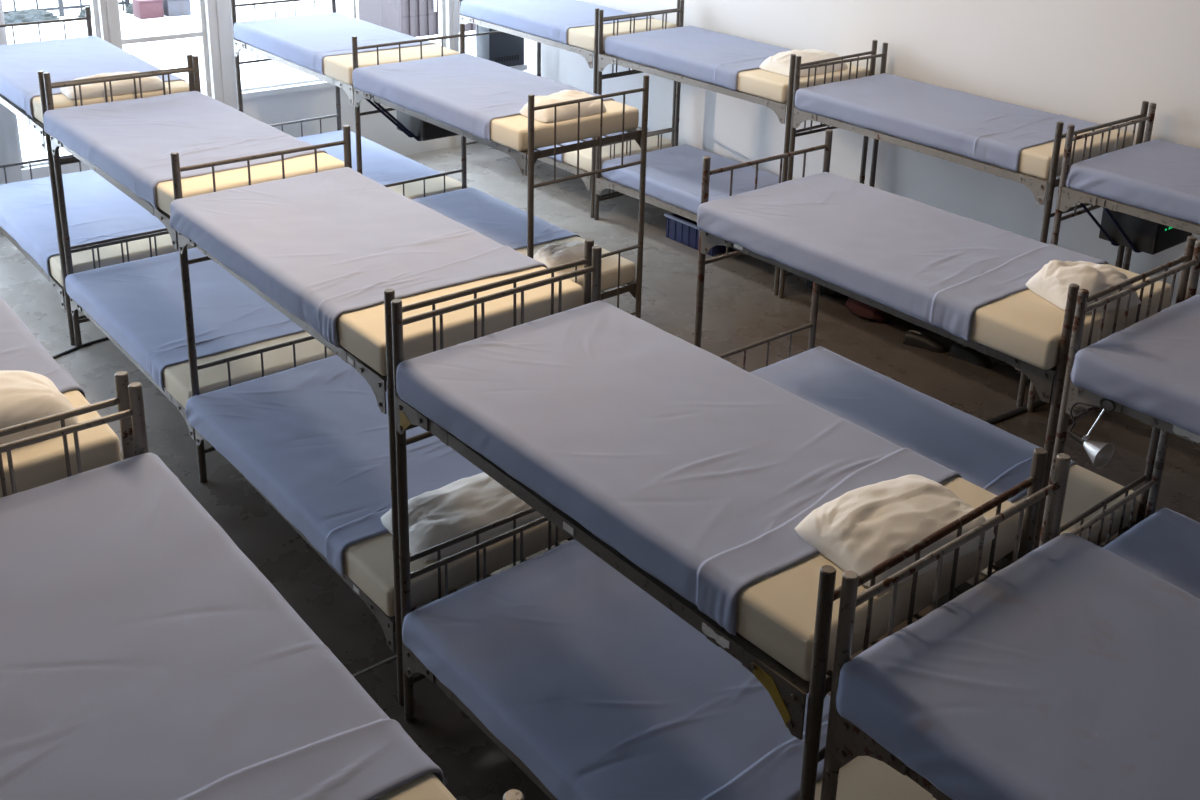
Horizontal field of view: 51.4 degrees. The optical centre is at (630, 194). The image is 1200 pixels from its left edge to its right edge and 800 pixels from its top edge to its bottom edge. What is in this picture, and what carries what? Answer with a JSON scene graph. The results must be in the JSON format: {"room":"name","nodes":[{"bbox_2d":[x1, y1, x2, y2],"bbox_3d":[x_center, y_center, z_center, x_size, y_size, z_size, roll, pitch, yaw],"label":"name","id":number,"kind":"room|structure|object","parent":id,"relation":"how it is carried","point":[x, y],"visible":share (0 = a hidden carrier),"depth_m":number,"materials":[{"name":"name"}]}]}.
{"room":"dormitory","nodes":[
{"label":"dormitory","id":0,"kind":"room"},
{"bbox_2d":[21,77,473,180],"bbox_3d":[-4.993,-2.112,9.046,10.225,5.000,0.230,-13,24,-38],"label":"wall","id":1,"kind":"structure","parent":0,"point":[281,104],"depth_m":11.29,"materials":[{"name":"grey paint"}]},
{"bbox_2d":[0,9,22,184],"bbox_3d":[-4.936,-1.269,9.368,0.365,3.200,0.195,-13,24,-38],"label":"trim","id":2,"kind":"structure","parent":1,"relation":"attached to","point":[9,150],"depth_m":9.67,"materials":[{"name":"grey metal"}]},
{"bbox_2d":[0,0,100,167],"bbox_3d":[-4.522,-1.585,9.645,0.725,2.750,0.060,-13,24,-38],"label":"window","id":3,"kind":"structure","parent":1,"relation":"in","point":[93,3],"depth_m":9.88,"materials":[{"name":"grey metal"}]},
{"bbox_2d":[97,0,120,48],"bbox_3d":[-4.189,-1.443,9.966,0.130,3.200,0.195,-13,24,-38],"label":"trim","id":4,"kind":"structure","parent":1,"relation":"attached to","point":[107,9],"depth_m":9.91,"materials":[{"name":"grey metal"}]},
{"bbox_2d":[117,0,210,96],"bbox_3d":[-3.863,-1.738,10.172,0.730,2.750,0.060,-13,24,-38],"label":"window","id":5,"kind":"structure","parent":1,"relation":"in","point":[201,33],"depth_m":10.46,"materials":[{"name":"grey metal"}]},
{"bbox_2d":[204,0,237,109],"bbox_3d":[-3.498,-1.605,10.519,0.210,3.200,0.195,-13,24,-38],"label":"trim","id":6,"kind":"structure","parent":1,"relation":"attached to","point":[218,16],"depth_m":10.57,"materials":[{"name":"white paint"}]},
{"bbox_2d":[242,0,445,90],"bbox_3d":[-2.597,-2.212,11.120,2.130,2.370,0.060,-13,24,-38],"label":"window","id":7,"kind":"structure","parent":1,"relation":"in","point":[441,3],"depth_m":11.34,"materials":[{"name":"grey metal"}]},
{"bbox_2d":[445,0,459,147],"bbox_3d":[-1.738,-2.015,11.926,0.110,3.200,0.195,-13,24,-38],"label":"trim","id":8,"kind":"structure","parent":1,"relation":"attached to","point":[451,6],"depth_m":11.99,"materials":[{"name":"grey metal"}]},
{"bbox_2d":[476,25,526,69],"bbox_3d":[-1.274,-1.375,12.265,0.450,0.600,0.270,-13,24,-38],"label":"upper cabinet","id":9,"kind":"object","parent":1,"relation":"attached to","point":[506,49],"visible":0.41,"depth_m":12.15,"materials":[{"name":"grey metal"}]},
{"bbox_2d":[495,55,518,62],"bbox_3d":[-1.206,-1.333,12.194,0.274,0.050,0.006,-13,24,-38],"label":"grille","id":10,"kind":"object","parent":9,"relation":"attached to","point":[498,58],"depth_m":12.19,"materials":[{"name":"black metal"}]},
{"bbox_2d":[510,64,526,69],"bbox_3d":[-1.278,-1.259,12.304,0.450,0.045,0.270,-13,24,-38],"label":"shelf","id":11,"kind":"object","parent":9,"relation":"attached to","point":[516,66],"depth_m":12.29,"materials":[{"name":"white paint"}]},
{"bbox_2d":[0,143,1199,799],"bbox_3d":[-0.685,2.102,4.888,10.625,0.120,13.950,-13,24,-38],"label":"floor","id":12,"kind":"structure","parent":0,"point":[741,309],"depth_m":7.66,"materials":[{"name":"concrete"}]},
{"bbox_2d":[0,371,134,496],"bbox_3d":[-2.534,1.190,4.462,0.954,1.767,2.046,-13,24,-38],"label":"bunk bed","id":13,"kind":"object","parent":12,"relation":"on","point":[122,400],"visible":0.09,"depth_m":3.71,"materials":[{"name":"grey paint"}]},
{"bbox_2d":[0,389,120,497],"bbox_3d":[-2.542,0.629,4.251,0.935,0.138,1.950,-13,24,-38],"label":"mattress","id":14,"kind":"object","parent":13,"relation":"on","point":[38,464],"visible":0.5,"depth_m":3.74,"materials":[{"name":"beige fabric"}]},
{"bbox_2d":[0,370,77,444],"bbox_3d":[-2.037,0.656,3.760,0.622,0.148,0.363,-13,24,-38],"label":"pillow","id":15,"kind":"object","parent":14,"relation":"on","point":[25,396],"visible":0.76,"depth_m":3.79,"materials":[{"name":"white fabric"}]},
{"bbox_2d":[0,296,85,397],"bbox_3d":[-2.664,0.572,4.389,0.976,0.154,1.600,-13,24,-38],"label":"sheet","id":16,"kind":"object","parent":14,"relation":"on","point":[20,349],"visible":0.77,"depth_m":4.30,"materials":[{"name":"blue fabric"}]},
{"bbox_2d":[53,337,108,358],"bbox_3d":[-3.440,0.961,7.851,0.101,0.013,1.167,17,24,38],"label":"cable","id":17,"kind":"object","parent":12,"relation":"on","point":[105,338],"visible":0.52,"depth_m":7.85,"materials":[{"name":"black rubber"}]},
{"bbox_2d":[0,6,194,345],"bbox_3d":[-3.802,-0.232,8.629,0.954,1.767,2.045,-13,23,-38],"label":"bunk bed","id":18,"kind":"object","parent":12,"relation":"on","point":[38,126],"visible":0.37,"depth_m":7.84,"materials":[{"name":"green paint"}]},
{"bbox_2d":[31,80,188,123],"bbox_3d":[-3.773,-0.804,8.456,0.935,0.138,1.950,-13,24,-38],"label":"mattress","id":19,"kind":"object","parent":18,"relation":"on","point":[59,100],"visible":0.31,"depth_m":7.66,"materials":[{"name":"beige fabric"}]},
{"bbox_2d":[0,36,186,118],"bbox_3d":[-3.836,-0.837,8.531,0.983,0.148,1.778,-13,24,-38],"label":"sheet","id":20,"kind":"object","parent":19,"relation":"on","point":[68,59],"visible":0.77,"depth_m":8.50,"materials":[{"name":"blue fabric"}]},
{"bbox_2d":[60,71,165,99],"bbox_3d":[-3.248,-0.707,7.824,0.584,0.104,0.287,-12,23,-36],"label":"pillow","id":21,"kind":"object","parent":19,"relation":"on","point":[121,87],"visible":0.7,"depth_m":7.73,"materials":[{"name":"white fabric"}]},
{"bbox_2d":[48,234,195,285],"bbox_3d":[-3.817,0.186,8.772,0.935,0.138,1.950,-13,24,-38],"label":"mattress","id":22,"kind":"object","parent":18,"relation":"on","point":[110,255],"visible":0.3,"depth_m":8.03,"materials":[{"name":"beige fabric"}]},
{"bbox_2d":[0,170,165,276],"bbox_3d":[-3.899,0.145,8.858,0.979,0.158,1.739,-13,24,-38],"label":"sheet","id":23,"kind":"object","parent":22,"relation":"on","point":[96,210],"visible":0.7,"depth_m":8.69,"materials":[{"name":"blue fabric"}]},
{"bbox_2d":[43,55,200,439],"bbox_3d":[-2.486,0.295,7.165,0.954,1.767,1.997,-13,24,-38],"label":"bunk bed","id":24,"kind":"object","parent":12,"relation":"on","point":[160,214],"visible":0.32,"depth_m":7.50,"materials":[{"name":"green paint"}]},
{"bbox_2d":[162,331,335,407],"bbox_3d":[-2.495,0.722,7.281,0.935,0.138,1.950,-13,24,-38],"label":"mattress","id":25,"kind":"object","parent":24,"relation":"on","point":[176,380],"visible":0.27,"depth_m":6.57,"materials":[{"name":"beige fabric"}]},
{"bbox_2d":[65,248,304,390],"bbox_3d":[-2.598,0.672,7.397,0.973,0.152,1.661,-13,24,-38],"label":"sheet","id":26,"kind":"object","parent":25,"relation":"on","point":[139,304],"visible":0.76,"depth_m":7.23,"materials":[{"name":"blue fabric"}]},
{"bbox_2d":[155,152,343,215],"bbox_3d":[-2.465,-0.267,6.961,0.935,0.138,1.950,-14,24,-39],"label":"mattress","id":27,"kind":"object","parent":24,"relation":"on","point":[301,165],"visible":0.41,"depth_m":6.27,"materials":[{"name":"beige fabric"}]},
{"bbox_2d":[43,91,326,209],"bbox_3d":[-2.547,-0.305,7.045,0.978,0.151,1.745,-14,24,-39],"label":"sheet","id":28,"kind":"object","parent":27,"relation":"on","point":[132,141],"visible":0.91,"depth_m":6.92,"materials":[{"name":"blue fabric"}]},
{"bbox_2d":[0,382,523,799],"bbox_3d":[-1.204,1.732,2.954,0.954,1.767,2.013,-13,23,-37],"label":"bunk bed","id":29,"kind":"object","parent":12,"relation":"on","point":[136,411],"visible":0.2,"depth_m":3.62,"materials":[{"name":"grey paint"}]},
{"bbox_2d":[374,772,455,799],"bbox_3d":[-1.180,1.162,2.775,0.935,0.138,1.915,-13,24,-38],"label":"mattress","id":30,"kind":"object","parent":29,"relation":"on","point":[428,786],"visible":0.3,"depth_m":2.51,"materials":[{"name":"beige fabric"}]},
{"bbox_2d":[0,453,444,799],"bbox_3d":[-1.277,1.117,2.880,0.980,0.156,1.648,-13,24,-38],"label":"sheet","id":31,"kind":"object","parent":30,"relation":"on","point":[144,655],"visible":0.99,"depth_m":2.82,"materials":[{"name":"blue fabric"}]},
{"bbox_2d":[231,0,353,136],"bbox_3d":[-2.252,-0.599,9.884,0.954,1.767,1.985,-14,24,-39],"label":"bunk bed","id":32,"kind":"object","parent":12,"relation":"on","point":[238,45],"visible":0.27,"depth_m":10.14,"materials":[{"name":"green paint"}]},
{"bbox_2d":[323,44,459,84],"bbox_3d":[-2.227,-1.161,9.679,0.935,0.138,1.950,-13,24,-38],"label":"mattress","id":33,"kind":"object","parent":32,"relation":"on","point":[339,67],"visible":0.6,"depth_m":8.97,"materials":[{"name":"beige fabric"}]},
{"bbox_2d":[233,12,436,74],"bbox_3d":[-2.346,-1.216,9.813,0.971,0.151,1.605,-13,24,-38],"label":"sheet","id":34,"kind":"object","parent":33,"relation":"on","point":[305,40],"visible":0.88,"depth_m":9.69,"materials":[{"name":"blue fabric"}]},
{"bbox_2d":[387,175,467,198],"bbox_3d":[-2.231,-0.181,10.029,0.935,0.138,1.950,-13,24,-38],"label":"mattress","id":35,"kind":"object","parent":32,"relation":"on","point":[433,186],"visible":0.11,"depth_m":9.51,"materials":[{"name":"beige fabric"}]},
{"bbox_2d":[297,130,447,184],"bbox_3d":[-2.332,-0.227,10.138,0.972,0.152,1.669,-13,24,-38],"label":"sheet","id":36,"kind":"object","parent":35,"relation":"on","point":[383,165],"visible":0.43,"depth_m":10.12,"materials":[{"name":"blue fabric"}]},
{"bbox_2d":[352,655,396,676],"bbox_3d":[-1.327,2.005,4.926,1.180,0.002,0.013,-13,24,-38],"label":"trim","id":37,"kind":"structure","parent":12,"relation":"on","point":[394,656],"depth_m":5.14,"materials":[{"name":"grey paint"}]},
{"bbox_2d":[170,125,593,704],"bbox_3d":[-1.183,0.827,5.686,0.954,1.767,2.086,-13,23,-38],"label":"bunk bed","id":38,"kind":"object","parent":12,"relation":"on","point":[377,381],"visible":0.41,"depth_m":4.94,"materials":[{"name":"green paint"}]},
{"bbox_2d":[343,521,570,616],"bbox_3d":[-1.218,1.248,5.819,0.935,0.138,1.980,-13,24,-38],"label":"mattress","id":39,"kind":"object","parent":38,"relation":"on","point":[368,563],"visible":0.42,"depth_m":5.01,"materials":[{"name":"beige fabric"}]},
{"bbox_2d":[185,355,482,577],"bbox_3d":[-1.329,1.196,5.940,0.978,0.156,1.680,-13,24,-38],"label":"sheet","id":40,"kind":"object","parent":39,"relation":"on","point":[312,438],"visible":0.66,"depth_m":5.79,"materials":[{"name":"blue fabric"}]},
{"bbox_2d":[381,472,543,560],"bbox_3d":[-0.678,1.307,5.278,0.679,0.119,0.402,-12,23,-36],"label":"pillow","id":41,"kind":"object","parent":39,"relation":"on","point":[460,507],"visible":0.54,"depth_m":5.17,"materials":[{"name":"white fabric"}]},
{"bbox_2d":[336,265,582,375],"bbox_3d":[-1.181,0.261,5.493,0.935,0.138,1.985,-13,24,-38],"label":"mattress","id":42,"kind":"object","parent":38,"relation":"on","point":[361,332],"visible":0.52,"depth_m":4.75,"materials":[{"name":"beige fabric"}]},
{"bbox_2d":[170,167,547,347],"bbox_3d":[-1.274,0.216,5.596,0.979,0.157,1.741,-13,24,-38],"label":"sheet","id":43,"kind":"object","parent":42,"relation":"on","point":[322,246],"visible":0.98,"depth_m":5.43,"materials":[{"name":"blue fabric"}]},
{"bbox_2d":[352,23,648,318],"bbox_3d":[-0.931,-0.080,8.446,0.954,1.767,2.066,-14,24,-39],"label":"bunk bed","id":44,"kind":"object","parent":12,"relation":"on","point":[639,135],"visible":0.45,"depth_m":7.85,"materials":[{"name":"green paint"}]},
{"bbox_2d":[366,95,458,140],"bbox_3d":[-1.503,-0.586,8.791,0.713,0.349,0.376,-13,24,-38],"label":"box","id":45,"kind":"object","parent":44,"relation":"attached to","point":[421,130],"visible":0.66,"depth_m":8.70,"materials":[{"name":"grey plastic"}]},
{"bbox_2d":[490,100,638,151],"bbox_3d":[-0.929,-0.645,8.249,0.935,0.138,1.950,-14,24,-39],"label":"mattress","id":46,"kind":"object","parent":44,"relation":"on","point":[511,132],"visible":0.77,"depth_m":7.48,"materials":[{"name":"beige fabric"}]},
{"bbox_2d":[352,53,614,141],"bbox_3d":[-1.020,-0.687,8.346,0.973,0.155,1.716,-14,24,-39],"label":"sheet","id":47,"kind":"object","parent":46,"relation":"on","point":[466,92],"visible":0.88,"depth_m":8.23,"materials":[{"name":"blue fabric"}]},
{"bbox_2d":[519,90,605,122],"bbox_3d":[-0.410,-0.564,7.620,0.490,0.132,0.287,-14,24,-40],"label":"pillow","id":48,"kind":"object","parent":46,"relation":"on","point":[593,107],"visible":0.77,"depth_m":7.52,"materials":[{"name":"white fabric"}]},
{"bbox_2d":[516,236,635,292],"bbox_3d":[-0.941,0.340,8.585,0.935,0.138,1.950,-13,24,-38],"label":"mattress","id":49,"kind":"object","parent":44,"relation":"on","point":[609,264],"visible":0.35,"depth_m":8.11,"materials":[{"name":"beige fabric"}]},
{"bbox_2d":[412,187,580,249],"bbox_3d":[-1.145,0.249,8.814,0.984,0.155,1.357,-13,24,-38],"label":"sheet","id":50,"kind":"object","parent":49,"relation":"on","point":[496,219],"visible":0.48,"depth_m":8.88,"materials":[{"name":"blue fabric"}]},
{"bbox_2d":[534,241,583,267],"bbox_3d":[-0.417,0.371,8.130,0.396,0.117,0.249,-11,22,-33],"label":"pillow","id":51,"kind":"object","parent":49,"relation":"on","point":[551,255],"visible":0.57,"depth_m":8.04,"materials":[{"name":"white fabric"}]},
{"bbox_2d":[459,0,679,217],"bbox_3d":[-0.594,-0.984,11.206,0.954,1.767,2.012,-13,24,-39],"label":"bunk bed","id":52,"kind":"object","parent":12,"relation":"on","point":[587,54],"visible":0.34,"depth_m":10.50,"materials":[{"name":"green paint"}]},
{"bbox_2d":[563,135,671,171],"bbox_3d":[-0.573,-0.566,11.351,0.935,0.138,1.950,-13,24,-38],"label":"mattress","id":53,"kind":"object","parent":52,"relation":"on","point":[585,155],"visible":0.21,"depth_m":10.61,"materials":[{"name":"beige fabric"}]},
{"bbox_2d":[534,131,627,162],"bbox_3d":[-0.705,-0.625,11.496,0.973,0.153,1.577,-13,24,-38],"label":"sheet","id":54,"kind":"object","parent":53,"relation":"on","point":[559,157],"visible":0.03,"depth_m":10.78,"materials":[{"name":"blue fabric"}]},
{"bbox_2d":[567,18,676,51],"bbox_3d":[-0.565,-1.547,11.006,0.935,0.138,1.950,-13,24,-38],"label":"mattress","id":55,"kind":"object","parent":52,"relation":"on","point":[581,37],"visible":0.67,"depth_m":10.25,"materials":[{"name":"beige fabric"}]},
{"bbox_2d":[460,0,653,44],"bbox_3d":[-0.678,-1.599,11.130,0.972,0.150,1.633,-13,24,-38],"label":"sheet","id":56,"kind":"object","parent":55,"relation":"on","point":[548,19],"visible":0.85,"depth_m":10.94,"materials":[{"name":"blue fabric"}]},
{"bbox_2d":[664,212,734,255],"bbox_3d":[0.599,0.282,9.991,0.390,0.200,0.570,-14,24,-39],"label":"crate","id":57,"kind":"object","parent":12,"relation":"on","point":[683,230],"visible":0.47,"depth_m":9.92,"materials":[{"name":"blue plastic"}]},
{"bbox_2d":[391,246,1047,799],"bbox_3d":[0.138,1.375,4.160,0.954,1.767,1.998,-13,24,-39],"label":"bunk bed","id":58,"kind":"object","parent":12,"relation":"on","point":[788,691],"visible":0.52,"depth_m":3.50,"materials":[{"name":"green paint"}]},
{"bbox_2d":[795,756,936,799],"bbox_3d":[0.118,1.795,4.297,0.935,0.138,1.900,-13,24,-38],"label":"mattress","id":59,"kind":"object","parent":58,"relation":"on","point":[863,777],"visible":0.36,"depth_m":3.94,"materials":[{"name":"beige fabric"}]},
{"bbox_2d":[402,539,829,799],"bbox_3d":[-0.002,1.740,4.432,0.976,0.156,1.561,-13,24,-38],"label":"sheet","id":60,"kind":"object","parent":59,"relation":"on","point":[599,688],"visible":0.75,"depth_m":4.32,"materials":[{"name":"blue fabric"}]},
{"bbox_2d":[735,476,1023,681],"bbox_3d":[0.160,0.804,3.984,0.935,0.138,1.912,-14,24,-39],"label":"mattress","id":61,"kind":"object","parent":58,"relation":"on","point":[776,612],"visible":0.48,"depth_m":3.18,"materials":[{"name":"beige fabric"}]},
{"bbox_2d":[396,300,961,635],"bbox_3d":[0.080,0.768,4.065,0.974,0.150,1.704,-14,24,-39],"label":"sheet","id":62,"kind":"object","parent":61,"relation":"on","point":[700,470],"visible":0.97,"depth_m":3.88,"materials":[{"name":"blue fabric"}]},
{"bbox_2d":[795,474,994,586],"bbox_3d":[0.729,0.882,3.404,0.481,0.110,0.335,-10,22,-32],"label":"pillow","id":63,"kind":"object","parent":61,"relation":"on","point":[860,529],"visible":0.76,"depth_m":3.33,"materials":[{"name":"white fabric"}]},
{"bbox_2d":[594,0,877,295],"bbox_3d":[0.744,-0.458,9.746,0.954,1.767,2.061,-14,24,-40],"label":"bunk bed","id":64,"kind":"object","parent":12,"relation":"on","point":[601,183],"visible":0.34,"depth_m":9.57,"materials":[{"name":"green paint"}]},
{"bbox_2d":[737,63,869,102],"bbox_3d":[0.780,-1.028,9.568,0.935,0.138,1.950,-13,24,-38],"label":"mattress","id":65,"kind":"object","parent":64,"relation":"on","point":[759,82],"visible":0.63,"depth_m":8.79,"materials":[{"name":"beige fabric"}]},
{"bbox_2d":[604,26,791,90],"bbox_3d":[0.643,-1.092,9.721,0.979,0.156,1.570,-13,24,-38],"label":"sheet","id":66,"kind":"object","parent":65,"relation":"on","point":[716,58],"visible":0.85,"depth_m":9.59,"materials":[{"name":"blue fabric"}]},
{"bbox_2d":[759,49,847,76],"bbox_3d":[1.258,-0.985,9.025,0.584,0.148,0.383,-13,24,-38],"label":"pillow","id":67,"kind":"object","parent":65,"relation":"on","point":[779,63],"visible":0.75,"depth_m":8.90,"materials":[{"name":"white fabric"}]},
{"bbox_3d":[0.752,-0.042,9.899,0.935,0.138,1.950,-13,24,-38],"label":"mattress","id":68,"kind":"object","parent":64,"relation":"on","visible":0},
{"bbox_2d":[601,144,781,214],"bbox_3d":[0.646,-0.093,10.017,0.979,0.155,1.666,-13,24,-38],"label":"sheet","id":69,"kind":"object","parent":68,"relation":"on","point":[673,174],"visible":0.62,"depth_m":10.00,"materials":[{"name":"blue fabric"}]},
{"bbox_2d":[807,280,842,295],"bbox_3d":[1.466,0.578,9.087,0.318,0.258,0.346,-13,24,-38],"label":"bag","id":70,"kind":"object","parent":12,"relation":"on","point":[825,290],"visible":0.16,"depth_m":8.99,"materials":[{"name":"black fabric"}]},
{"bbox_2d":[845,297,893,322],"bbox_3d":[1.685,0.747,8.698,0.268,0.195,0.352,-13,24,-38],"label":"bag","id":71,"kind":"object","parent":12,"relation":"on","point":[858,308],"visible":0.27,"depth_m":8.60,"materials":[{"name":"red fabric"}]},
{"bbox_2d":[903,330,946,352],"bbox_3d":[1.955,0.965,8.245,0.280,0.085,0.100,12,21,28],"label":"shoe","id":72,"kind":"object","parent":12,"relation":"on","point":[913,338],"visible":1,"depth_m":8.23,"materials":[{"name":"black leather"}]},
{"bbox_2d":[694,129,1196,584],"bbox_3d":[1.327,0.833,5.911,0.954,1.767,2.040,-13,23,-38],"label":"bunk bed","id":73,"kind":"object","parent":12,"relation":"on","point":[1042,379],"visible":0.35,"depth_m":5.32,"materials":[{"name":"brown metal"}]},
{"bbox_2d":[981,464,1139,574],"bbox_3d":[1.336,1.247,6.067,0.935,0.138,1.950,-13,24,-38],"label":"mattress","id":74,"kind":"object","parent":73,"relation":"on","point":[1085,489],"visible":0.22,"depth_m":5.57,"materials":[{"name":"beige fabric"}]},
{"bbox_2d":[750,346,1077,502],"bbox_3d":[1.227,1.198,6.184,0.968,0.152,1.644,-13,24,-38],"label":"sheet","id":75,"kind":"object","parent":74,"relation":"on","point":[985,455],"visible":0.51,"depth_m":6.24,"materials":[{"name":"blue fabric"}]},
{"bbox_2d":[970,263,1170,369],"bbox_3d":[1.312,0.273,5.696,0.935,0.138,1.950,-13,24,-38],"label":"mattress","id":76,"kind":"object","parent":73,"relation":"on","point":[1022,325],"visible":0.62,"depth_m":4.90,"materials":[{"name":"beige fabric"}]},
{"bbox_2d":[697,172,1108,341],"bbox_3d":[1.211,0.226,5.811,0.975,0.150,1.660,-13,24,-38],"label":"sheet","id":77,"kind":"object","parent":76,"relation":"on","point":[934,266],"visible":0.96,"depth_m":5.64,"materials":[{"name":"blue fabric"}]},
{"bbox_2d":[1025,260,1140,313],"bbox_3d":[1.849,0.340,5.075,0.354,0.156,0.316,-5,19,-19],"label":"pillow","id":78,"kind":"object","parent":76,"relation":"on","point":[1051,283],"visible":0.73,"depth_m":5.00,"materials":[{"name":"white fabric"}]},
{"bbox_2d":[820,453,1070,799],"bbox_3d":[1.459,1.895,2.721,0.954,1.767,2.022,-13,24,-38],"label":"bunk bed","id":79,"kind":"object","parent":12,"relation":"on","point":[845,741],"visible":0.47,"depth_m":3.02,"materials":[{"name":"grey paint"}]},
{"bbox_3d":[1.464,1.337,2.504,0.935,0.138,1.950,-13,23,-37],"label":"mattress","id":80,"kind":"object","parent":79,"relation":"on","visible":0},
{"bbox_2d":[836,533,1199,799],"bbox_3d":[1.352,1.282,2.632,0.976,0.157,1.626,-13,23,-37],"label":"sheet","id":81,"kind":"object","parent":80,"relation":"on","point":[1071,671],"visible":1,"depth_m":2.86,"materials":[{"name":"blue fabric"}]},
{"bbox_2d":[778,42,1148,407],"bbox_3d":[2.085,0.089,8.226,0.954,1.767,2.055,-13,23,-37],"label":"bunk bed","id":82,"kind":"object","parent":12,"relation":"on","point":[1038,186],"visible":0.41,"depth_m":7.56,"materials":[{"name":"green paint"}]},
{"bbox_2d":[874,127,1131,178],"bbox_3d":[2.100,-0.482,8.049,0.935,0.138,1.950,-13,24,-38],"label":"mattress","id":83,"kind":"object","parent":82,"relation":"on","point":[1035,161],"visible":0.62,"depth_m":7.22,"materials":[{"name":"beige fabric"}]},
{"bbox_2d":[795,73,1099,171],"bbox_3d":[2.039,-0.514,8.117,0.969,0.151,1.784,-13,24,-38],"label":"sheet","id":84,"kind":"object","parent":83,"relation":"on","point":[982,129],"visible":0.94,"depth_m":7.93,"materials":[{"name":"blue fabric"}]},
{"bbox_2d":[949,342,991,367],"bbox_3d":[2.210,1.031,8.070,0.280,0.085,0.100,16,23,37],"label":"shoe","id":85,"kind":"object","parent":12,"relation":"on","point":[960,351],"visible":0.96,"depth_m":8.06,"materials":[{"name":"black leather"}]},
{"bbox_2d":[985,394,1051,424],"bbox_3d":[2.203,1.297,7.366,1.411,0.023,0.082,-10,22,-33],"label":"cable","id":86,"kind":"object","parent":12,"relation":"on","point":[996,419],"visible":0.41,"depth_m":7.37,"materials":[{"name":"black rubber"}]},
{"bbox_2d":[1027,103,1199,412],"bbox_3d":[3.393,0.632,6.716,0.954,1.767,2.045,-13,24,-38],"label":"bunk bed","id":87,"kind":"object","parent":12,"relation":"on","point":[1067,197],"visible":0.38,"depth_m":6.96,"materials":[{"name":"paint"}]},
{"bbox_2d":[1078,200,1191,254],"bbox_3d":[2.826,0.125,6.994,0.604,0.304,0.414,-13,24,-38],"label":"box","id":88,"kind":"object","parent":87,"relation":"attached to","point":[1138,234],"visible":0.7,"depth_m":6.88,"materials":[{"name":"grey plastic"}]},
{"bbox_3d":[3.425,0.063,6.535,0.935,0.138,1.950,-13,24,-38],"label":"mattress","id":89,"kind":"object","parent":87,"relation":"on","visible":0},
{"bbox_2d":[1066,139,1199,224],"bbox_3d":[3.319,0.010,6.655,0.982,0.158,1.667,-13,24,-38],"label":"sheet","id":90,"kind":"object","parent":89,"relation":"on","point":[1162,177],"visible":1,"depth_m":6.79,"materials":[{"name":"blue fabric"}]},
{"bbox_2d":[1039,240,1199,546],"bbox_3d":[2.622,1.367,4.425,0.954,1.767,2.030,-13,24,-38],"label":"bunk bed","id":91,"kind":"object","parent":12,"relation":"on","point":[1071,394],"visible":0.38,"depth_m":4.79,"materials":[{"name":"paint"}]},
{"bbox_2d":[1068,398,1114,467],"bbox_3d":[1.677,0.861,4.591,0.112,0.250,0.192,-13,24,-38],"label":"lamp","id":92,"kind":"object","parent":91,"relation":"hanging from","point":[1100,453],"visible":1,"depth_m":4.58,"materials":[{"name":"metal"}]},
{"bbox_2d":[1068,430,1084,444],"bbox_3d":[1.664,0.904,4.641,0.026,0.033,0.080,-10,21,-31],"label":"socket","id":93,"kind":"object","parent":92,"relation":"attached to","point":[1074,435],"depth_m":4.63,"materials":[{"name":"black"}]},
{"bbox_3d":[2.625,0.806,4.214,0.935,0.138,1.950,-13,24,-38],"label":"mattress","id":94,"kind":"object","parent":91,"relation":"on","visible":0},
{"bbox_2d":[1071,295,1199,435],"bbox_3d":[2.517,0.758,4.331,0.967,0.152,1.647,-13,24,-38],"label":"sheet","id":95,"kind":"object","parent":94,"relation":"on","point":[1151,366],"visible":1,"depth_m":4.53,"materials":[{"name":"blue fabric"}]},
{"bbox_3d":[2.639,1.784,4.575,0.935,0.138,1.950,-13,24,-38],"label":"mattress","id":96,"kind":"object","parent":91,"relation":"on","visible":0},
{"bbox_2d":[1103,508,1199,598],"bbox_3d":[2.520,1.730,4.702,0.980,0.155,1.633,-13,24,-38],"label":"sheet","id":97,"kind":"object","parent":96,"relation":"on","point":[1165,544],"visible":0.41,"depth_m":5.22,"materials":[{"name":"blue fabric"}]},
{"bbox_2d":[523,0,1199,305],"bbox_3d":[3.398,-1.261,7.285,0.200,5.000,13.950,-13,24,-38],"label":"wall","id":98,"kind":"structure","parent":0,"point":[1095,61],"depth_m":8.64,"materials":[{"name":"white paint"}]},
{"label":"outside","id":99,"kind":"structure","parent":0,"visible":0},
{"bbox_2d":[2,0,475,161],"bbox_3d":[-14.577,-4.721,24.157,55.000,0.100,35.250,-13,24,-38],"label":"window","id":100,"kind":"structure","parent":99,"point":[165,54],"depth_m":17.17,"materials":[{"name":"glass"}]},
{"bbox_2d":[4,8,59,23],"bbox_3d":[-8.558,-2.535,17.701,0.920,0.187,0.419,-13,24,-38],"label":"shrub","id":101,"kind":"object","parent":100,"relation":"on","point":[29,15],"visible":0.71,"depth_m":17.61,"materials":[{"name":"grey plant"}]},
{"bbox_2d":[4,0,129,16],"bbox_3d":[-9.845,-3.200,16.689,6.010,2.000,0.060,-13,24,-38],"label":"iron fence","id":102,"kind":"object","parent":100,"relation":"on","point":[61,7],"visible":0.44,"depth_m":18.20,"materials":[{"name":"metal"}]},
{"bbox_2d":[132,0,163,18],"bbox_3d":[-7.108,-2.757,18.368,0.360,0.270,0.340,-13,24,-38],"label":"bin","id":103,"kind":"object","parent":100,"relation":"on","point":[142,9],"visible":1,"depth_m":18.25,"materials":[{"name":"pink plastic"}]},
{"bbox_2d":[163,0,190,16],"bbox_3d":[-6.793,-2.831,18.620,0.360,0.270,0.340,-13,24,-38],"label":"bin","id":104,"kind":"object","parent":100,"relation":"on","point":[171,8],"visible":0.84,"depth_m":18.50,"materials":[{"name":"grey plastic"}]},
{"bbox_2d":[358,0,476,36],"bbox_3d":[-2.429,-3.897,18.360,3.050,2.720,1.400,-13,24,-38],"label":"shed","id":105,"kind":"object","parent":100,"relation":"on","point":[415,18],"visible":0.33,"depth_m":17.59,"materials":[{"name":"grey metal"}]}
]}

